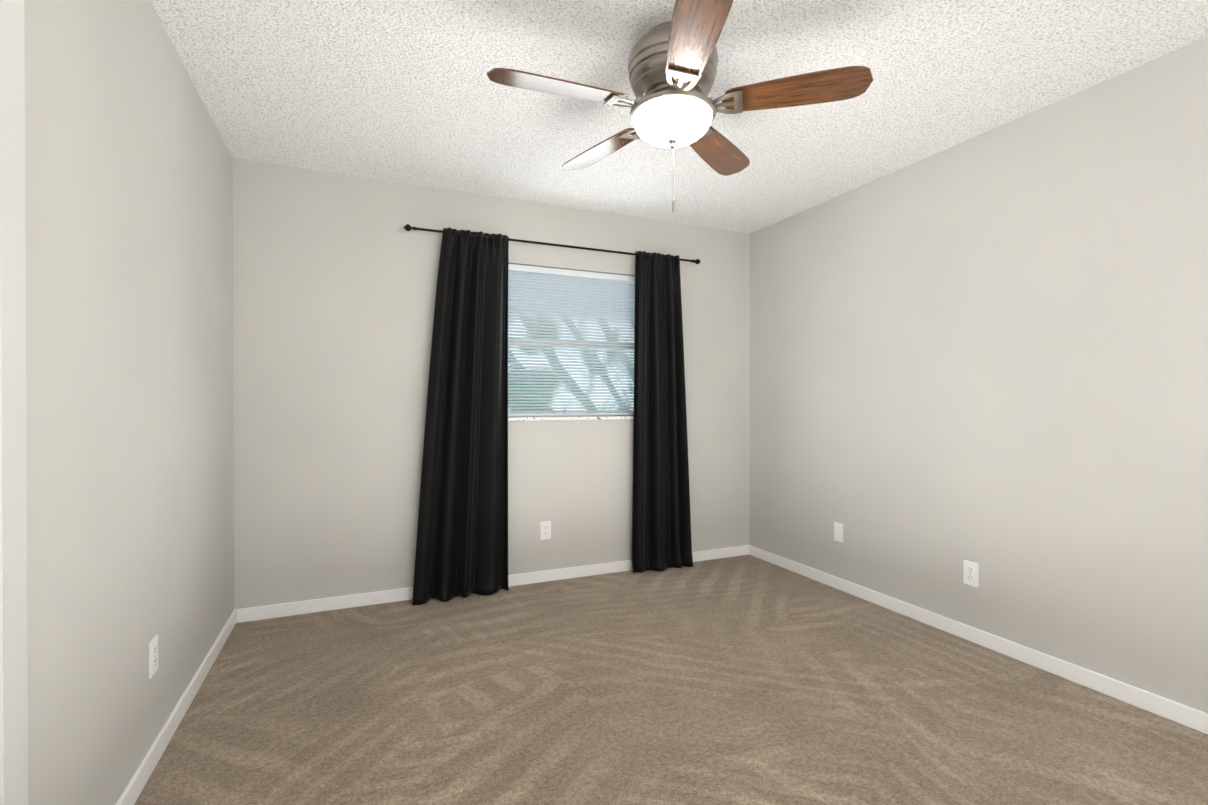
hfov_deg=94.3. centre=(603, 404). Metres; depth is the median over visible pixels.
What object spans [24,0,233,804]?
wall
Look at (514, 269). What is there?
window blinds
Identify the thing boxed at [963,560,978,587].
electrical outlet
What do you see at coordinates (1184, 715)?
baseboard
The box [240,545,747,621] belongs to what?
baseboard
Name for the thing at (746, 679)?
floor
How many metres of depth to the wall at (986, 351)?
2.52 m
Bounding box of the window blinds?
[508,264,634,415]
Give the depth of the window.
3.80 m
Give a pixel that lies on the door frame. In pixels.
(13, 638)
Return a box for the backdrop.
[508,272,634,412]
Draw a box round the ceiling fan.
[487,0,872,211]
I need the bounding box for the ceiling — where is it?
[150,0,1207,233]
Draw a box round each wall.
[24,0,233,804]
[232,158,749,608]
[750,37,1207,712]
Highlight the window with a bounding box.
[508,271,633,416]
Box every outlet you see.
[149,634,157,678]
[540,521,550,539]
[834,522,842,542]
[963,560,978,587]
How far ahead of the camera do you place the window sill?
3.68 m
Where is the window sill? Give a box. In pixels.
[508,416,632,420]
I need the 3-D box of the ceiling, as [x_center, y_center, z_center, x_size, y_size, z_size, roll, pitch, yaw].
[0.590,-1.344,1.280,3.613,0.120,5.338,0,0,-23]
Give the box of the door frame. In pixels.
[0,0,28,804]
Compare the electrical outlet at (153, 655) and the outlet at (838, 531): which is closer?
the electrical outlet at (153, 655)
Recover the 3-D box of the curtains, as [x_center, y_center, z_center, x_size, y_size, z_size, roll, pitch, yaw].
[-0.229,0.045,3.609,2.002,2.192,0.145,0,0,-23]
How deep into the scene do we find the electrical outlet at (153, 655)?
1.78 m
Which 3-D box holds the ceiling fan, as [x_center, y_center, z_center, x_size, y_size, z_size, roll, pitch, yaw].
[0.196,-0.982,1.964,1.201,0.610,1.227,0,0,-23]
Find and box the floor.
[134,555,1207,804]
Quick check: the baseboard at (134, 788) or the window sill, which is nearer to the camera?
the baseboard at (134, 788)
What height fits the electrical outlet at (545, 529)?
0.116 m
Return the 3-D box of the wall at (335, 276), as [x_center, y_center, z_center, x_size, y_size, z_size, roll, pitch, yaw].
[-0.445,-0.076,3.670,3.613,2.440,0.140,0,0,-23]
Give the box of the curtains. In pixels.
[403,224,700,604]
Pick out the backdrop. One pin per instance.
(568, 357)
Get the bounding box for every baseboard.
[116,609,239,804]
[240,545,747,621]
[748,545,1207,734]

